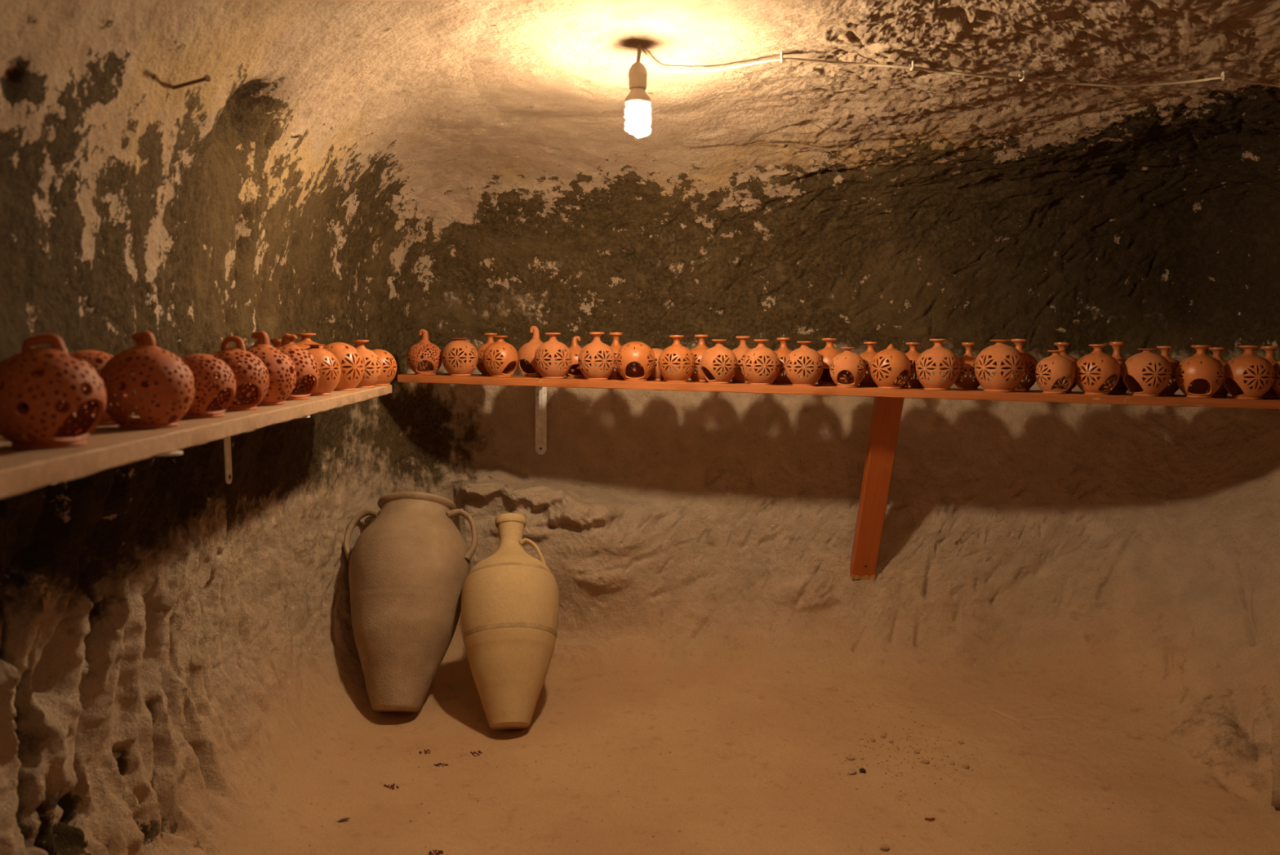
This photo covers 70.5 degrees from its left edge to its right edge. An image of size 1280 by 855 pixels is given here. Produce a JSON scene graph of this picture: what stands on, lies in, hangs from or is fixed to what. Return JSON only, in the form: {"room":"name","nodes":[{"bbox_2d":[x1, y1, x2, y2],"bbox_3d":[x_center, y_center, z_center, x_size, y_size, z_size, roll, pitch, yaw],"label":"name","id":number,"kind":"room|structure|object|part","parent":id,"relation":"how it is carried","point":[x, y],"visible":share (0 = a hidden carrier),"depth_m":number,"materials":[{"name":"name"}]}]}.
{"room":"pottery storage cave","nodes":[
{"label":"pottery storage cave","id":0,"kind":"room"},
{"bbox_2d":[0,0,459,854],"bbox_3d":[-0.958,0.136,2.005,0.881,2.289,4.763,0,5,0],"label":"wall","id":1,"kind":"structure","parent":0,"point":[177,641],"depth_m":2.28,"materials":[{"name":"beige stone"}]},
{"bbox_2d":[172,75,210,89],"bbox_3d":[-0.915,-0.696,1.832,0.123,0.017,0.013,3,6,27],"label":"nail","id":2,"kind":"object","parent":1,"relation":"attached to","point":[206,77],"visible":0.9,"depth_m":1.82,"materials":[{"name":"metal"}]},
{"bbox_2d":[0,384,391,498],"bbox_3d":[-0.900,0.010,1.873,0.262,0.083,2.861,0,5,-5],"label":"wall shelf","id":3,"kind":"object","parent":1,"relation":"attached to","point":[107,446],"depth_m":1.38,"materials":[{"name":"brown wood"}]},
{"bbox_2d":[0,333,106,448],"bbox_3d":[-0.809,-0.051,1.235,0.141,0.152,0.141,0,5,0],"label":"lantern","id":4,"kind":"object","parent":3,"relation":"on","point":[42,426],"visible":1,"depth_m":1.20,"materials":[{"name":"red ceramic"}]},
{"bbox_3d":[-0.808,-0.111,1.230,0.054,0.031,0.017,-2,6,-20],"label":"handle","id":5,"kind":"part","parent":4,"relation":"part of","materials":[{"name":"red ceramic"}]},
{"bbox_2d":[53,349,129,425],"bbox_3d":[-0.966,-0.071,1.592,0.131,0.130,0.131,0,5,0],"label":"lantern","id":6,"kind":"object","parent":3,"relation":"on","point":[97,359],"visible":0.18,"depth_m":1.56,"materials":[{"name":"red ceramic"}]},
{"bbox_3d":[-0.965,-0.131,1.587,0.050,0.011,0.050,0,5,0],"label":"crown","id":7,"kind":"part","parent":6,"relation":"part of","materials":[{"name":"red ceramic"}]},
{"bbox_3d":[-0.831,0.065,1.440,0.200,0.050,0.040,-1,5,-5],"label":"shelf bracket","id":8,"kind":"part","parent":3,"relation":"part of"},
{"bbox_2d":[99,330,195,428],"bbox_3d":[-0.836,-0.082,1.536,0.145,0.162,0.145,0,5,0],"label":"lantern","id":9,"kind":"object","parent":3,"relation":"on","point":[171,386],"visible":0.95,"depth_m":1.49,"materials":[{"name":"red ceramic"}]},
{"bbox_3d":[-0.837,-0.145,1.531,0.035,0.037,0.033,4,7,37],"label":"handle","id":10,"kind":"part","parent":9,"relation":"part of","materials":[{"name":"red ceramic"}]},
{"bbox_3d":[-0.831,0.042,1.438,0.200,0.004,0.040,-1,5,-5],"label":"shelf arm","id":11,"kind":"part","parent":3,"relation":"part of","materials":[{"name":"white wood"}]},
{"bbox_2d":[181,353,235,417],"bbox_3d":[-0.850,-0.082,1.754,0.123,0.122,0.123,0,5,0],"label":"lantern","id":12,"kind":"object","parent":3,"relation":"on","point":[222,378],"visible":0.69,"depth_m":1.72,"materials":[{"name":"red ceramic"}]},
{"bbox_3d":[-0.850,-0.137,1.749,0.047,0.010,0.047,0,5,0],"label":"crown","id":13,"kind":"part","parent":12,"relation":"part of","materials":[{"name":"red ceramic"}]},
{"bbox_2d":[198,335,269,411],"bbox_3d":[-0.875,-0.118,1.952,0.140,0.159,0.140,0,5,0],"label":"lantern","id":14,"kind":"object","parent":3,"relation":"on","point":[251,364],"visible":0.55,"depth_m":1.94,"materials":[{"name":"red ceramic"}]},
{"bbox_3d":[-0.874,-0.176,1.946,0.054,0.041,0.017,0,5,0],"label":"handle","id":15,"kind":"part","parent":14,"relation":"part of","materials":[{"name":"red ceramic"}]},
{"bbox_2d":[232,330,296,405],"bbox_3d":[-0.891,-0.141,2.141,0.148,0.173,0.148,5,7,44],"label":"lantern","id":16,"kind":"object","parent":3,"relation":"on","point":[276,360],"visible":0.56,"depth_m":2.11,"materials":[{"name":"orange ceramic"}]},
{"bbox_3d":[-0.893,-0.206,2.136,0.037,0.043,0.034,4,7,37],"label":"handle","id":17,"kind":"part","parent":16,"relation":"part of","materials":[{"name":"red ceramic"}]},
{"bbox_2d":[223,415,310,484],"bbox_3d":[-0.908,0.055,2.219,0.200,0.166,0.034,-1,5,-5],"label":"shelf bracket","id":18,"kind":"object","parent":3,"relation":"attached to","point":[227,441],"visible":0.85,"depth_m":2.21,"materials":[{"name":"white metal"}]},
{"bbox_2d":[270,338,295,388],"bbox_3d":[-1.033,-0.174,2.592,0.100,0.159,0.100,0,5,0],"label":"lantern","id":19,"kind":"object","parent":3,"relation":"on","point":[276,342],"visible":0.05,"depth_m":2.57,"materials":[{"name":"ceramic"}]},
{"bbox_2d":[266,333,319,399],"bbox_3d":[-0.906,-0.157,2.340,0.149,0.170,0.149,3,6,32],"label":"lantern","id":20,"kind":"object","parent":3,"relation":"on","point":[300,355],"visible":0.49,"depth_m":2.32,"materials":[{"name":"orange ceramic"}]},
{"bbox_3d":[-0.905,-0.222,2.333,0.037,0.039,0.034,4,7,37],"label":"handle","id":21,"kind":"part","parent":20,"relation":"part of","materials":[{"name":"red ceramic"}]},
{"bbox_2d":[291,333,323,389],"bbox_3d":[-1.090,-0.217,2.964,0.158,0.180,0.158,0,5,0],"label":"lantern","id":22,"kind":"object","parent":3,"relation":"on","point":[305,337],"visible":0.15,"depth_m":2.94,"materials":[{"name":"ceramic"}]},
{"bbox_2d":[295,344,340,395],"bbox_3d":[-0.921,-0.164,2.571,0.136,0.143,0.136,0,5,0],"label":"lantern","id":23,"kind":"object","parent":3,"relation":"on","point":[328,381],"visible":0.62,"depth_m":2.54,"materials":[{"name":"ceramic"}]},
{"bbox_2d":[320,342,364,391],"bbox_3d":[-0.943,-0.192,2.842,0.151,0.150,0.151,0,5,0],"label":"lantern","id":24,"kind":"object","parent":3,"relation":"on","point":[348,357],"visible":0.67,"depth_m":2.80,"materials":[{"name":"ceramic"}]},
{"bbox_2d":[342,339,382,387],"bbox_3d":[-0.938,-0.214,3.047,0.134,0.159,0.134,0,5,0],"label":"lantern","id":25,"kind":"object","parent":3,"relation":"on","point":[372,362],"visible":0.57,"depth_m":3.02,"materials":[{"name":"ceramic"}]},
{"bbox_2d":[362,349,396,385],"bbox_3d":[-0.937,-0.216,3.244,0.129,0.128,0.129,0,5,0],"label":"lantern","id":26,"kind":"object","parent":3,"relation":"on","point":[388,374],"visible":0.52,"depth_m":3.21,"materials":[{"name":"ceramic"}]},
{"bbox_2d":[293,133,301,137],"bbox_3d":[-0.997,-0.839,2.622,0.011,0.013,0.058,-5,7,-43],"label":"nail","id":27,"kind":"object","parent":1,"relation":"attached to","point":[299,135],"visible":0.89,"depth_m":2.60,"materials":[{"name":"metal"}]},
{"bbox_2d":[254,646,1279,854],"bbox_3d":[0.468,1.255,2.030,3.448,0.156,4.509,0,5,0],"label":"floor","id":28,"kind":"structure","parent":0,"point":[1220,802],"depth_m":3.19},
{"bbox_2d":[336,817,350,822],"bbox_3d":[-0.932,1.233,2.853,0.046,0.006,0.013,-3,6,-28],"label":"dry leaf","id":29,"kind":"object","parent":28,"relation":"on","point":[343,819],"visible":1,"depth_m":2.85,"materials":[{"name":"brown plant"}]},
{"bbox_2d":[383,782,398,789],"bbox_3d":[-0.843,1.218,3.078,0.055,0.008,0.030,4,7,37],"label":"clump","id":30,"kind":"object","parent":28,"relation":"on","point":[392,786],"visible":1,"depth_m":3.07,"materials":[{"name":"brown soil"}]},
{"bbox_2d":[342,491,477,713],"bbox_3d":[-0.975,0.709,3.834,0.539,0.877,0.549,5,7,43],"label":"storage jar","id":31,"kind":"object","parent":28,"relation":"on","point":[409,568],"visible":0.98,"depth_m":3.62,"materials":[{"name":"grey ceramic"}]},
{"bbox_3d":[-1.189,0.457,3.862,0.138,0.228,0.055,0,-24,0],"label":"handle","id":32,"kind":"part","parent":31,"relation":"part of","materials":[{"name":"grey ceramic"}]},
{"bbox_3d":[-0.759,0.457,3.862,0.138,0.228,0.055,0,-24,0],"label":"handle","id":33,"kind":"part","parent":31,"relation":"part of","materials":[{"name":"grey ceramic"}]},
{"bbox_2d":[418,749,431,754],"bbox_3d":[-0.794,1.200,3.351,0.046,0.008,0.037,0,5,0],"label":"clump","id":34,"kind":"object","parent":28,"relation":"on","point":[424,750],"visible":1,"depth_m":3.35,"materials":[{"name":"brown soil"}]},
{"bbox_2d":[428,848,443,854],"bbox_3d":[-0.603,1.258,2.681,0.044,0.008,0.028,0,5,0],"label":"clump","id":35,"kind":"object","parent":28,"relation":"on","point":[439,852],"visible":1,"depth_m":2.68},
{"bbox_2d":[433,762,448,766],"bbox_3d":[-0.713,1.209,3.247,0.054,0.008,0.026,0,5,0],"label":"clump","id":36,"kind":"object","parent":28,"relation":"on","point":[440,763],"visible":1,"depth_m":3.25,"materials":[{"name":"brown soil"}]},
{"bbox_2d":[470,750,482,756],"bbox_3d":[-0.601,1.200,3.338,0.038,0.008,0.044,-3,6,-29],"label":"clump","id":37,"kind":"object","parent":28,"relation":"on","point":[478,751],"visible":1,"depth_m":3.34,"materials":[{"name":"brown soil"}]},
{"bbox_2d":[461,512,559,730],"bbox_3d":[-0.530,0.775,3.689,0.465,0.794,0.473,4,7,37],"label":"jar","id":38,"kind":"object","parent":28,"relation":"on","point":[510,597],"visible":1,"depth_m":3.53,"materials":[{"name":"ceramic"}]},
{"bbox_3d":[-0.448,0.537,3.792,0.112,0.157,0.053,-3,-28,-2],"label":"handle","id":39,"kind":"part","parent":38,"relation":"part of","materials":[{"name":"ceramic"}]},
{"bbox_2d":[292,692,1178,852],"bbox_3d":[0.435,1.185,3.227,3.170,0.064,1.198,0,5,-4],"label":"floor grit","id":40,"kind":"structure","parent":28,"relation":"on","point":[942,692],"depth_m":3.26,"materials":[{"name":"beige stone"}]},
{"bbox_2d":[845,754,855,759],"bbox_3d":[0.764,1.198,3.286,0.029,0.018,0.032,-3,6,-28],"label":"pebble","id":41,"kind":"object","parent":28,"relation":"on","point":[850,757],"visible":1,"depth_m":3.28,"materials":[{"name":"beige stone"}]},
{"bbox_2d":[848,768,856,774],"bbox_3d":[0.745,1.210,3.180,0.034,0.016,0.023,-4,7,-37],"label":"pebble","id":42,"kind":"object","parent":28,"relation":"on","point":[851,771],"visible":1,"depth_m":3.18,"materials":[{"name":"beige stone"}]},
{"bbox_2d":[858,767,866,773],"bbox_3d":[0.784,1.208,3.191,0.025,0.019,0.021,2,5,17],"label":"stone","id":43,"kind":"object","parent":28,"relation":"on","point":[862,770],"visible":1,"depth_m":3.19,"materials":[{"name":"grey stone"}]},
{"bbox_2d":[880,733,886,737],"bbox_3d":[0.931,1.181,3.474,0.022,0.015,0.020,2,6,25],"label":"pebble","id":44,"kind":"object","parent":28,"relation":"on","point":[882,735],"visible":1,"depth_m":3.47,"materials":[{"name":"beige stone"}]},
{"bbox_2d":[880,844,889,850],"bbox_3d":[0.733,1.254,2.705,0.023,0.017,0.029,5,7,44],"label":"pebble","id":45,"kind":"object","parent":28,"relation":"on","point":[884,846],"visible":1,"depth_m":2.70,"materials":[{"name":"beige stone"}]},
{"bbox_2d":[920,759,929,764],"bbox_3d":[1.026,1.203,3.259,0.030,0.018,0.020,2,6,23],"label":"pebble","id":46,"kind":"object","parent":28,"relation":"on","point":[926,762],"visible":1,"depth_m":3.25,"materials":[{"name":"beige stone"}]},
{"bbox_2d":[924,817,935,821],"bbox_3d":[0.918,1.239,2.865,0.034,0.007,0.009,0,5,0],"label":"chip","id":47,"kind":"object","parent":28,"relation":"on","point":[926,818],"visible":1,"depth_m":2.87,"materials":[{"name":"ceramic"}]},
{"bbox_2d":[961,764,968,768],"bbox_3d":[1.158,1.206,3.225,0.025,0.016,0.023,2,6,24],"label":"pebble","id":48,"kind":"object","parent":28,"relation":"on","point":[964,766],"visible":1,"depth_m":3.22,"materials":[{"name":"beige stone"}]},
{"bbox_2d":[381,0,1279,163],"bbox_3d":[0.750,-1.006,1.573,3.552,0.180,4.797,0,5,0],"label":"ceiling","id":49,"kind":"structure","parent":0,"point":[475,81],"depth_m":2.95,"materials":[{"name":"beige stone"}]},
{"bbox_2d":[624,44,651,137],"bbox_3d":[-0.006,-1.014,2.719,0.080,0.278,0.081,0,5,0],"label":"hanging lamp","id":50,"kind":"object","parent":49,"relation":"hanging from","point":[638,101],"visible":1,"depth_m":2.70,"materials":[{"name":"white glass"}]},
{"bbox_2d":[628,62,647,89],"bbox_3d":[-0.006,-1.053,2.715,0.057,0.077,0.057,0,5,0],"label":"socket","id":51,"kind":"object","parent":50,"relation":"attached to","point":[637,74],"depth_m":2.69,"materials":[{"name":"beige plastic"}]},
{"bbox_2d":[641,46,1279,87],"bbox_3d":[1.096,-1.130,2.911,2.230,0.068,0.178,-1,5,-6],"label":"cable","id":52,"kind":"object","parent":49,"relation":"attached to","point":[911,67],"visible":1,"depth_m":2.88,"materials":[{"name":"beige plastic"}]},
{"bbox_2d":[419,133,1267,706],"bbox_3d":[0.776,-0.036,3.962,3.747,2.289,0.866,1,5,6],"label":"wall","id":53,"kind":"structure","parent":0,"point":[1086,544],"depth_m":4.23,"materials":[{"name":"beige stone"}]},
{"bbox_2d":[506,385,546,454],"bbox_3d":[-0.524,-0.024,4.215,0.056,0.362,0.516,1,5,8],"label":"shelf bracket","id":54,"kind":"object","parent":53,"relation":"attached to","point":[540,392],"visible":0.91,"depth_m":4.46,"materials":[{"name":"white metal"}]},
{"bbox_2d":[397,373,1279,408],"bbox_3d":[0.789,-0.159,3.820,3.693,0.038,0.264,2,5,8],"label":"wall shelf","id":55,"kind":"object","parent":54,"relation":"on","point":[1180,400],"visible":0.88,"depth_m":3.69,"materials":[{"name":"brown wood"}]},
{"bbox_2d":[407,328,442,374],"bbox_3d":[-0.944,-0.332,3.972,0.152,0.199,0.152,-3,6,-29],"label":"lantern","id":56,"kind":"object","parent":55,"relation":"on","point":[425,347],"visible":0.96,"depth_m":3.94,"materials":[{"name":"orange ceramic"}]},
{"bbox_3d":[-0.944,-0.400,3.966,0.037,0.062,0.038,5,7,45],"label":"handle","id":57,"kind":"part","parent":56,"relation":"part of","materials":[{"name":"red ceramic"}]},
{"bbox_2d":[441,337,478,375],"bbox_3d":[-0.785,-0.308,3.953,0.156,0.162,0.156,0,5,0],"label":"lantern","id":58,"kind":"object","parent":55,"relation":"on","point":[468,352],"visible":1,"depth_m":3.90,"materials":[{"name":"ceramic"}]},
{"bbox_2d":[475,333,502,375],"bbox_3d":[-0.673,-0.331,4.089,0.146,0.188,0.146,0,5,0],"label":"lantern","id":59,"kind":"object","parent":55,"relation":"on","point":[480,366],"visible":0.34,"depth_m":4.05,"materials":[{"name":"ceramic"}]},
{"bbox_2d":[483,335,518,377],"bbox_3d":[-0.603,-0.308,3.925,0.153,0.177,0.153,0,5,0],"label":"lantern","id":60,"kind":"object","parent":55,"relation":"on","point":[509,353],"visible":1,"depth_m":3.88,"materials":[{"name":"ceramic"}]},
{"bbox_2d":[517,325,551,376],"bbox_3d":[-0.468,-0.342,4.059,0.167,0.226,0.167,0,5,0],"label":"lantern","id":61,"kind":"object","parent":55,"relation":"on","point":[526,352],"visible":0.59,"depth_m":4.02,"materials":[{"name":"ceramic"}]},
{"bbox_3d":[-0.468,-0.418,4.052,0.041,0.074,0.040,-5,7,-44],"label":"handle","id":62,"kind":"part","parent":61,"relation":"part of","materials":[{"name":"ceramic"}]},
{"bbox_2d":[533,332,572,378],"bbox_3d":[-0.374,-0.309,3.895,0.162,0.195,0.162,0,5,0],"label":"lantern","id":63,"kind":"object","parent":55,"relation":"on","point":[552,349],"visible":1,"depth_m":3.85,"materials":[{"name":"ceramic"}]},
{"bbox_2d":[559,335,587,377],"bbox_3d":[-0.287,-0.315,4.035,0.144,0.185,0.144,0,5,0],"label":"lantern","id":64,"kind":"object","parent":55,"relation":"on","point":[574,371],"visible":0.38,"depth_m":4.01,"materials":[{"name":"ceramic"}]},
{"bbox_3d":[-0.286,-0.380,4.028,0.038,0.055,0.035,4,7,37],"label":"handle","id":65,"kind":"part","parent":64,"relation":"part of","materials":[{"name":"ceramic"}]},
{"bbox_2d":[577,332,615,379],"bbox_3d":[-0.184,-0.305,3.868,0.161,0.201,0.161,0,5,0],"label":"lantern","id":66,"kind":"object","parent":55,"relation":"on","point":[596,350],"visible":1,"depth_m":3.82,"materials":[{"name":"ceramic"}]},
{"bbox_2d":[599,332,631,378],"bbox_3d":[-0.106,-0.318,4.009,0.149,0.203,0.149,0,5,0],"label":"lantern","id":67,"kind":"object","parent":55,"relation":"on","point":[615,345],"visible":0.2,"depth_m":3.98,"materials":[{"name":"ceramic"}]},
{"bbox_2d":[615,341,655,381],"bbox_3d":[-0.019,-0.282,3.849,0.168,0.166,0.168,0,5,0],"label":"lantern","id":68,"kind":"object","parent":55,"relation":"on","point":[633,352],"visible":1,"depth_m":3.80,"materials":[{"name":"ceramic"}]},
{"bbox_2d":[639,347,671,379],"bbox_3d":[0.067,-0.280,3.988,0.140,0.139,0.140,0,5,0],"label":"lantern","id":69,"kind":"object","parent":55,"relation":"on","point":[655,374],"visible":0.38,"depth_m":3.94,"materials":[{"name":"ceramic"}]},
{"bbox_2d":[657,334,695,382],"bbox_3d":[0.155,-0.290,3.819,0.156,0.196,0.156,0,5,0],"label":"lantern","id":70,"kind":"object","parent":55,"relation":"on","point":[676,353],"visible":1,"depth_m":3.77,"materials":[{"name":"ceramic"}]},
{"bbox_2d":[684,334,719,381],"bbox_3d":[0.269,-0.304,3.956,0.152,0.202,0.152,0,5,0],"label":"lantern","id":71,"kind":"object","parent":55,"relation":"on","point":[698,352],"visible":0.38,"depth_m":3.92,"materials":[{"name":"ceramic"}]},
{"bbox_2d":[700,339,737,383],"bbox_3d":[0.331,-0.277,3.795,0.156,0.182,0.156,0,5,0],"label":"lantern","id":72,"kind":"object","parent":55,"relation":"on","point":[708,362],"visible":1,"depth_m":3.75,"materials":[{"name":"ceramic"}]},
{"bbox_2d":[728,335,760,382],"bbox_3d":[0.447,-0.296,3.932,0.154,0.200,0.154,0,5,0],"label":"lantern","id":73,"kind":"object","parent":55,"relation":"on","point":[740,352],"visible":0.29,"depth_m":3.89,"materials":[{"name":"ceramic"}]},
{"bbox_2d":[742,339,780,384],"bbox_3d":[0.504,-0.273,3.771,0.157,0.186,0.157,0,5,0],"label":"lantern","id":74,"kind":"object","parent":55,"relation":"on","point":[751,359],"visible":1,"depth_m":3.72,"materials":[{"name":"ceramic"}]},
{"bbox_2d":[765,337,799,383],"bbox_3d":[0.619,-0.288,3.908,0.151,0.197,0.151,0,5,0],"label":"lantern","id":75,"kind":"object","parent":55,"relation":"on","point":[783,351],"visible":0.34,"depth_m":3.87,"materials":[{"name":"ceramic"}]},
{"bbox_2d":[784,341,823,386],"bbox_3d":[0.679,-0.265,3.747,0.158,0.183,0.158,0,5,0],"label":"lantern","id":76,"kind":"object","parent":55,"relation":"on","point":[797,359],"visible":1,"depth_m":3.70,"materials":[{"name":"ceramic"}]},
{"bbox_2d":[810,337,847,385],"bbox_3d":[0.811,-0.282,3.881,0.160,0.199,0.160,0,5,0],"label":"lantern","id":77,"kind":"object","parent":55,"relation":"on","point":[828,352],"visible":0.45,"depth_m":3.85,"materials":[{"name":"ceramic"}]},
{"bbox_2d":[829,346,866,386],"bbox_3d":[0.852,-0.248,3.720,0.145,0.162,0.145,0,5,0],"label":"lantern","id":78,"kind":"object","parent":55,"relation":"on","point":[848,361],"visible":1,"depth_m":3.68,"materials":[{"name":"ceramic"}]},
{"bbox_2d":[859,342,884,386],"bbox_3d":[0.981,-0.270,3.857,0.148,0.187,0.148,0,5,0],"label":"lantern","id":79,"kind":"object","parent":55,"relation":"on","point":[868,354],"visible":0.28,"depth_m":3.82,"materials":[{"name":"ceramic"}]},
{"bbox_2d":[870,343,911,388],"bbox_3d":[1.022,-0.251,3.700,0.161,0.181,0.161,0,5,0],"label":"lantern","id":80,"kind":"object","parent":55,"relation":"on","point":[895,362],"visible":1,"depth_m":3.65,"materials":[{"name":"ceramic"}]},
{"bbox_3d":[1.022,-0.330,3.693,0.037,0.024,0.037,0,5,0],"label":"handle","id":81,"kind":"part","parent":80,"relation":"part of","materials":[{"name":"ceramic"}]},
{"bbox_2d":[898,342,930,387],"bbox_3d":[1.153,-0.265,3.833,0.150,0.189,0.150,0,5,0],"label":"lantern","id":82,"kind":"object","parent":55,"relation":"on","point":[913,354],"visible":0.35,"depth_m":3.79,"materials":[{"name":"ceramic"}]},
{"bbox_2d":[915,338,959,390],"bbox_3d":[1.208,-0.257,3.676,0.173,0.205,0.173,0,5,0],"label":"lantern","id":83,"kind":"object","parent":55,"relation":"on","point":[937,357],"visible":1,"depth_m":3.62,"materials":[{"name":"ceramic"}]},
{"bbox_2d":[951,342,982,389],"bbox_3d":[1.377,-0.259,3.801,0.139,0.194,0.139,0,5,0],"label":"lantern","id":84,"kind":"object","parent":55,"relation":"on","point":[967,361],"visible":0.56,"depth_m":3.76,"materials":[{"name":"ceramic"}]},
{"bbox_2d":[974,339,1025,391],"bbox_3d":[1.448,-0.249,3.648,0.190,0.207,0.190,0,5,0],"label":"lantern","id":85,"kind":"object","parent":55,"relation":"on","point":[999,357],"visible":1,"depth_m":3.59,"materials":[{"name":"ceramic"}]},
{"bbox_2d":[1000,338,1037,391],"bbox_3d":[1.576,-0.262,3.773,0.161,0.214,0.161,0,5,0],"label":"lantern","id":86,"kind":"object","parent":55,"relation":"on","point":[1031,362],"visible":0.36,"depth_m":3.72,"materials":[{"name":"ceramic"}]},
{"bbox_2d":[1034,350,1075,393],"bbox_3d":[1.654,-0.222,3.608,0.150,0.170,0.150,0,5,0],"label":"lantern","id":87,"kind":"object","parent":55,"relation":"on","point":[1060,366],"visible":1,"depth_m":3.57,"materials":[{"name":"ceramic"}]},
{"bbox_2d":[1048,342,1077,391],"bbox_3d":[1.743,-0.250,3.750,0.155,0.202,0.155,0,5,0],"label":"lantern","id":88,"kind":"object","parent":55,"relation":"on","point":[1061,345],"visible":0.23,"depth_m":3.72,"materials":[{"name":"ceramic"}]},
{"bbox_2d":[1075,344,1120,394],"bbox_3d":[1.811,-0.231,3.590,0.166,0.197,0.166,0,5,0],"label":"lantern","id":89,"kind":"object","parent":55,"relation":"on","point":[1108,368],"visible":0.95,"depth_m":3.55,"materials":[{"name":"ceramic"}]},
{"bbox_2d":[1097,342,1132,393],"bbox_3d":[1.955,-0.246,3.720,0.146,0.210,0.146,0,5,0],"label":"lantern","id":90,"kind":"object","parent":55,"relation":"on","point":[1120,388],"visible":0.22,"depth_m":3.70,"materials":[{"name":"ceramic"}]},
{"bbox_2d":[1121,348,1171,395],"bbox_3d":[1.994,-0.218,3.567,0.172,0.185,0.172,0,5,0],"label":"lantern","id":91,"kind":"object","parent":55,"relation":"on","point":[1135,366],"visible":1,"depth_m":3.52,"materials":[{"name":"ceramic"}]},
{"bbox_2d":[1143,346,1181,395],"bbox_3d":[2.148,-0.234,3.713,0.152,0.197,0.152,3,6,31],"label":"lantern","id":92,"kind":"object","parent":55,"relation":"on","point":[1171,389],"visible":0.28,"depth_m":3.67,"materials":[{"name":"ceramic"}]},
{"bbox_2d":[1174,345,1225,397],"bbox_3d":[2.186,-0.220,3.537,0.168,0.202,0.168,0,5,0],"label":"lantern","id":93,"kind":"object","parent":55,"relation":"on","point":[1200,365],"visible":1,"depth_m":3.50,"materials":[{"name":"ceramic"}]},
{"bbox_2d":[1194,346,1232,395],"bbox_3d":[2.344,-0.227,3.686,0.151,0.197,0.151,0,5,0],"label":"lantern","id":94,"kind":"object","parent":55,"relation":"on","point":[1222,391],"visible":0.26,"depth_m":3.65,"materials":[{"name":"ceramic"}]},
{"bbox_2d":[1222,345,1275,399],"bbox_3d":[2.359,-0.215,3.515,0.172,0.205,0.172,0,5,0],"label":"lantern","id":95,"kind":"object","parent":55,"relation":"on","point":[1237,369],"visible":0.97,"depth_m":3.47,"materials":[{"name":"ceramic"}]},
{"bbox_2d":[1245,346,1279,397],"bbox_3d":[2.538,-0.225,3.658,0.155,0.206,0.155,0,5,0],"label":"lantern","id":96,"kind":"object","parent":55,"relation":"on","point":[1269,354],"visible":0.2,"depth_m":3.63,"materials":[{"name":"ceramic"}]},
{"bbox_2d":[1271,360,1279,399],"bbox_3d":[2.526,-0.201,3.491,0.169,0.191,0.169,0,5,0],"label":"lantern","id":97,"kind":"object","parent":55,"relation":"on","point":[1275,386],"visible":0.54,"depth_m":3.49,"materials":[{"name":"ceramic"}]},
{"bbox_2d":[849,396,904,579],"bbox_3d":[1.063,0.281,4.090,0.115,0.918,0.409,0,5,-2],"label":"post","id":98,"kind":"object","parent":53,"relation":"on","point":[886,411],"visible":0.98,"depth_m":4.06,"materials":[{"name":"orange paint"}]},
{"bbox_2d":[1190,131,1279,753],"bbox_3d":[2.410,0.151,1.652,0.742,2.269,4.540,0,5,2],"label":"wall","id":99,"kind":"structure","parent":0,"point":[1237,686],"depth_m":3.59,"materials":[{"name":"beige stone"}]},
{"bbox_2d":[1271,588,1279,808],"bbox_3d":[2.567,0.895,2.938,0.844,0.761,0.900,4,7,38],"label":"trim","id":100,"kind":"structure","parent":99,"relation":"attached to","point":[1275,802],"depth_m":2.91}
]}

